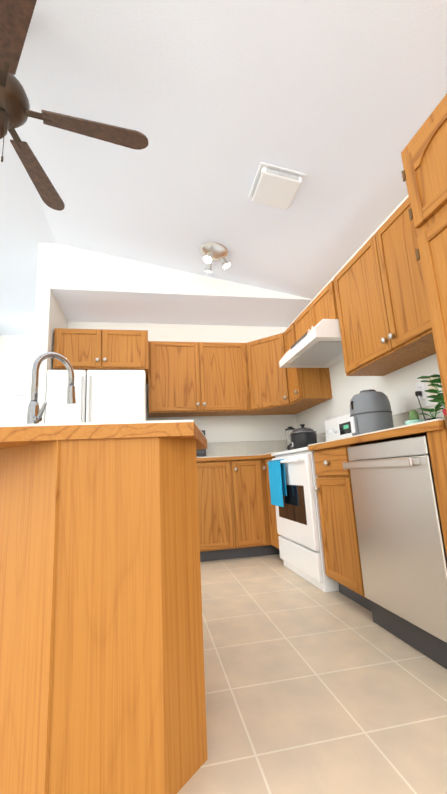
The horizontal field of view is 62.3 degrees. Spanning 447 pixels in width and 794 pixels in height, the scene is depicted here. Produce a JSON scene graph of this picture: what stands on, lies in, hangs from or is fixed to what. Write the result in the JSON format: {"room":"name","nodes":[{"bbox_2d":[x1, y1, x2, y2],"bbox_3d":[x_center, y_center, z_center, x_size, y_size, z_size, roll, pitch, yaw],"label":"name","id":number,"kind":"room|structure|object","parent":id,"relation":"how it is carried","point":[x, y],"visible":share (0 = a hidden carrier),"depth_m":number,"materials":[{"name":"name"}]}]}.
{"room":"kitchen","nodes":[
{"label":"kitchen","id":0,"kind":"room"},
{"bbox_2d":[0,335,33,424],"bbox_3d":[-4.033,0.531,5.149,3.910,3.000,0.100,-1,-12,-11],"label":"wall","id":1,"kind":"structure","parent":0,"point":[16,353],"depth_m":5.49,"materials":[{"name":"white paint"}]},
{"bbox_2d":[9,391,30,423],"bbox_3d":[-2.596,0.950,5.331,0.950,2.105,0.116,-1,-12,-11],"label":"door frame","id":2,"kind":"structure","parent":1,"relation":"attached to","point":[12,410],"depth_m":5.36,"materials":[{"name":"white paint"}]},
{"bbox_2d":[15,397,29,423],"bbox_3d":[-2.583,0.972,5.265,0.786,2.010,0.100,-1,-12,-11],"label":"hall door","id":3,"kind":"structure","parent":1,"relation":"in","point":[22,403],"depth_m":5.38,"materials":[{"name":"white paint"}]},
{"bbox_2d":[30,243,67,423],"bbox_3d":[-1.829,0.256,4.380,0.120,3.000,2.520,-1,-12,-11],"label":"wall","id":4,"kind":"structure","parent":0,"point":[49,316],"depth_m":3.35,"materials":[{"name":"white paint"}]},
{"bbox_2d":[50,244,311,326],"bbox_3d":[-0.408,-1.171,4.041,2.570,0.493,0.740,-1,-12,-11],"label":"soffit","id":5,"kind":"structure","parent":0,"point":[87,286],"depth_m":3.71,"materials":[{"name":"white paint"}]},
{"bbox_2d":[68,321,296,442],"bbox_3d":[-0.422,0.142,4.191,2.570,3.000,0.100,-1,-12,-11],"label":"wall","id":6,"kind":"structure","parent":0,"point":[240,428],"depth_m":4.27,"materials":[{"name":"white paint"}]},
{"bbox_2d":[53,328,148,383],"bbox_3d":[-1.205,-0.397,3.779,0.856,0.390,0.618,-1,-12,-11],"label":"upper cabinet","id":7,"kind":"object","parent":6,"relation":"attached to","point":[85,349],"depth_m":3.49,"materials":[{"name":"brown wood"}]},
{"bbox_2d":[149,341,250,417],"bbox_3d":[-0.280,-0.191,4.072,1.069,0.770,0.318,-1,-12,-11],"label":"upper cabinet","id":8,"kind":"object","parent":6,"relation":"attached to","point":[188,379],"depth_m":3.92,"materials":[{"name":"brown wood"}]},
{"bbox_2d":[206,440,287,456],"bbox_3d":[0.040,0.593,4.121,1.698,0.181,0.017,-1,-12,-11],"label":"tile backsplash","id":9,"kind":"structure","parent":6,"relation":"attached to","point":[241,447],"depth_m":4.16,"materials":[{"name":"beige tile"}]},
{"bbox_2d":[245,333,317,414],"bbox_3d":[0.582,-0.235,4.081,0.632,0.770,0.644,-1,-12,-11],"label":"upper cabinet","id":10,"kind":"object","parent":6,"relation":"attached to","point":[268,385],"visible":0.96,"depth_m":3.91,"materials":[{"name":"brown wood"}]},
{"bbox_2d":[0,0,446,335],"bbox_3d":[-2.061,-1.546,2.047,6.820,0.632,9.300,-1,-12,-11],"label":"ceiling","id":11,"kind":"structure","parent":0,"point":[217,102],"depth_m":2.15,"materials":[{"name":"white paint"}]},
{"bbox_2d":[0,0,147,210],"bbox_3d":[-0.977,-1.330,1.673,1.246,0.968,1.246,-1,-12,-11],"label":"ceiling fan","id":12,"kind":"object","parent":11,"relation":"hanging from","point":[15,21],"visible":1,"depth_m":1.67,"materials":[{"name":"brown wood"}]},
{"bbox_2d":[200,242,229,272],"bbox_3d":[-0.079,-1.226,3.286,0.258,0.188,0.264,-1,-12,-11],"label":"ceiling spotlight","id":13,"kind":"object","parent":11,"relation":"attached to","point":[212,251],"visible":0.98,"depth_m":3.25,"materials":[{"name":"silver metal"}]},
{"bbox_2d":[249,162,305,209],"bbox_3d":[0.358,-1.408,2.503,0.305,0.102,0.310,-1,-12,-11],"label":"ceiling vent","id":14,"kind":"object","parent":11,"relation":"in","point":[275,186],"visible":1,"depth_m":2.45,"materials":[{"name":"white paint"}]},
{"bbox_2d":[177,554,446,793],"bbox_3d":[-1.921,1.256,1.468,6.800,0.120,9.300,-1,-12,-11],"label":"floor","id":15,"kind":"structure","parent":0,"point":[310,688],"depth_m":1.28,"materials":[{"name":"tile"}]},
{"bbox_2d":[45,370,146,422],"bbox_3d":[-1.140,0.674,3.438,0.835,1.730,0.796,-1,-12,-11],"label":"refrigerator","id":16,"kind":"object","parent":15,"relation":"on","point":[110,395],"visible":0.27,"depth_m":3.23,"materials":[{"name":"white metal"}]},
{"bbox_2d":[0,428,207,793],"bbox_3d":[-0.726,0.678,1.461,1.216,0.884,1.216,-1,-12,-11],"label":"kitchen island","id":17,"kind":"object","parent":15,"relation":"on","point":[102,683],"depth_m":0.97,"materials":[{"name":"brown wood"}]},
{"bbox_2d":[0,420,171,435],"bbox_3d":[-0.801,0.211,1.481,1.102,0.046,1.102,-1,-12,-11],"label":"island countertop","id":18,"kind":"structure","parent":17,"relation":"on","point":[46,429],"depth_m":1.02,"materials":[{"name":"brown wood"}]},
{"bbox_2d":[197,462,243,561],"bbox_3d":[-0.309,1.099,3.630,0.810,0.890,0.618,-1,-12,-11],"label":"base cabinet","id":19,"kind":"object","parent":15,"relation":"on","point":[237,513],"depth_m":3.39,"materials":[{"name":"brown wood"}]},
{"bbox_2d":[197,454,263,461],"bbox_3d":[0.105,0.641,3.800,1.696,0.033,0.636,-1,-12,-11],"label":"countertop","id":20,"kind":"structure","parent":19,"relation":"on","point":[236,458],"depth_m":3.49,"materials":[{"name":"brown wood"}]},
{"bbox_2d":[196,430,205,456],"bbox_3d":[-0.441,0.499,3.770,0.480,0.275,0.374,-1,-12,-11],"label":"microwave","id":21,"kind":"object","parent":20,"relation":"on","point":[201,453],"visible":0.17,"depth_m":3.61,"materials":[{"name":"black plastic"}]},
{"bbox_2d":[285,427,294,450],"bbox_3d":[0.708,0.454,3.877,0.119,0.287,0.116,-1,-12,-11],"label":"blender","id":22,"kind":"object","parent":20,"relation":"on","point":[288,430],"visible":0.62,"depth_m":3.85,"materials":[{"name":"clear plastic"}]},
{"bbox_2d":[240,458,267,557],"bbox_3d":[0.147,1.094,3.721,0.350,0.890,0.618,-1,-12,-11],"label":"base cabinet","id":23,"kind":"object","parent":15,"relation":"on","point":[252,510],"depth_m":3.45,"materials":[{"name":"brown wood"}]},
{"bbox_2d":[264,454,271,457],"bbox_3d":[0.713,0.536,3.451,0.636,0.033,0.303,-1,-12,-11],"label":"countertop","id":24,"kind":"structure","parent":23,"relation":"on","point":[265,455],"depth_m":3.38,"materials":[{"name":"brown wood"}]},
{"bbox_2d":[264,456,280,554],"bbox_3d":[0.743,0.992,3.379,0.618,0.890,0.345,-1,-12,-11],"label":"base cabinet","id":25,"kind":"object","parent":15,"relation":"on","point":[273,541],"depth_m":3.42,"materials":[{"name":"brown wood"}]},
{"bbox_2d":[267,410,351,592],"bbox_3d":[0.779,0.713,2.866,0.694,1.225,0.756,-1,-12,-11],"label":"range","id":26,"kind":"object","parent":15,"relation":"on","point":[293,484],"visible":0.46,"depth_m":2.67,"materials":[{"name":"white metal"}]},
{"bbox_2d":[290,424,316,448],"bbox_3d":[0.748,0.386,3.488,0.264,0.258,0.280,-1,-12,-11],"label":"slow cooker","id":27,"kind":"object","parent":26,"relation":"on","point":[302,436],"visible":0.81,"depth_m":3.39,"materials":[{"name":"black plastic"}]},
{"bbox_2d":[309,442,446,611],"bbox_3d":[0.966,0.746,2.244,0.618,0.890,0.460,-1,-12,-11],"label":"base cabinet","id":28,"kind":"object","parent":15,"relation":"on","point":[342,561],"depth_m":2.12,"materials":[{"name":"brown wood"}]},
{"bbox_2d":[308,418,446,449],"bbox_3d":[0.998,0.222,1.998,0.636,0.033,1.181,-1,-12,-11],"label":"countertop","id":29,"kind":"structure","parent":28,"relation":"on","point":[436,431],"depth_m":1.62,"materials":[{"name":"brown wood"}]},
{"bbox_2d":[350,389,425,435],"bbox_3d":[1.024,0.105,2.345,0.432,0.318,0.340,-1,-12,-11],"label":"air fryer","id":30,"kind":"object","parent":29,"relation":"on","point":[370,410],"visible":0.77,"depth_m":2.28,"materials":[{"name":"grey plastic"}]},
{"bbox_2d":[405,410,424,424],"bbox_3d":[1.097,0.144,2.119,0.102,0.143,0.104,-1,-12,-11],"label":"plant","id":31,"kind":"object","parent":29,"relation":"on","point":[413,416],"visible":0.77,"depth_m":2.10,"materials":[{"name":"green plant"}]},
{"bbox_2d":[418,405,444,420],"bbox_3d":[1.125,0.118,1.974,0.139,0.132,0.139,-1,-12,-11],"label":"plant","id":32,"kind":"object","parent":29,"relation":"on","point":[437,408],"visible":0.58,"depth_m":1.96,"materials":[{"name":"green plant"}]},
{"bbox_2d":[417,374,446,414],"bbox_3d":[1.128,0.014,1.813,0.259,0.271,0.242,-1,-12,-11],"label":"plant","id":33,"kind":"object","parent":29,"relation":"on","point":[439,398],"visible":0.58,"depth_m":1.83,"materials":[{"name":"green plant"}]},
{"bbox_2d":[343,435,446,668],"bbox_3d":[1.024,0.640,1.716,0.652,0.878,0.602,-1,-12,-11],"label":"dishwasher","id":34,"kind":"object","parent":15,"relation":"on","point":[403,556],"visible":0.94,"depth_m":1.59,"materials":[{"name":"grey metal"}]},
{"bbox_2d":[401,94,446,427],"bbox_3d":[1.187,-0.141,0.998,0.648,2.100,0.955,-1,-12,-11],"label":"pantry","id":35,"kind":"object","parent":15,"relation":"on","point":[424,160],"visible":1,"depth_m":1.42,"materials":[{"name":"brown wood"}]},
{"bbox_2d":[288,195,442,433],"bbox_3d":[1.530,-0.345,1.190,0.100,2.540,6.800,-1,-12,-11],"label":"wall","id":36,"kind":"structure","parent":0,"point":[398,388],"depth_m":2.85,"materials":[{"name":"white paint"}]},
{"bbox_2d":[279,319,343,367],"bbox_3d":[0.838,-0.425,3.124,0.498,0.148,0.790,-1,-12,-11],"label":"range hood","id":37,"kind":"object","parent":36,"relation":"attached to","point":[319,345],"visible":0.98,"depth_m":3.00,"materials":[{"name":"white metal"}]},
{"bbox_2d":[317,432,325,442],"bbox_3d":[0.956,0.483,3.826,0.013,0.181,0.913,-1,-12,-11],"label":"tile backsplash","id":38,"kind":"structure","parent":36,"relation":"attached to","point":[321,437],"depth_m":3.69,"materials":[{"name":"beige tile"}]},
{"bbox_2d":[284,197,435,404],"bbox_3d":[0.991,-0.536,2.726,0.351,0.770,2.268,-1,-12,-11],"label":"upper cabinet","id":39,"kind":"object","parent":36,"relation":"attached to","point":[371,296],"visible":0.77,"depth_m":2.32,"materials":[{"name":"brown wood"}]},
{"bbox_2d":[392,403,445,426],"bbox_3d":[1.298,0.106,2.082,0.013,0.181,1.183,-1,-12,-11],"label":"tile backsplash","id":40,"kind":"structure","parent":36,"relation":"attached to","point":[399,419],"depth_m":2.44,"materials":[{"name":"beige tile"}]},
{"bbox_2d":[416,380,426,399],"bbox_3d":[1.249,-0.042,2.340,0.007,0.118,0.072,-1,-12,-11],"label":"outlet","id":41,"kind":"object","parent":36,"relation":"attached to","point":[420,385],"visible":0.85,"depth_m":2.33,"materials":[{"name":"white paint"}]},
{"bbox_2d":[427,377,438,395],"bbox_3d":[1.265,-0.063,2.238,0.016,0.118,0.072,-1,-12,-11],"label":"light switch","id":42,"kind":"object","parent":36,"relation":"attached to","point":[431,387],"visible":0.46,"depth_m":2.24,"materials":[{"name":"beige plastic"}]}
]}

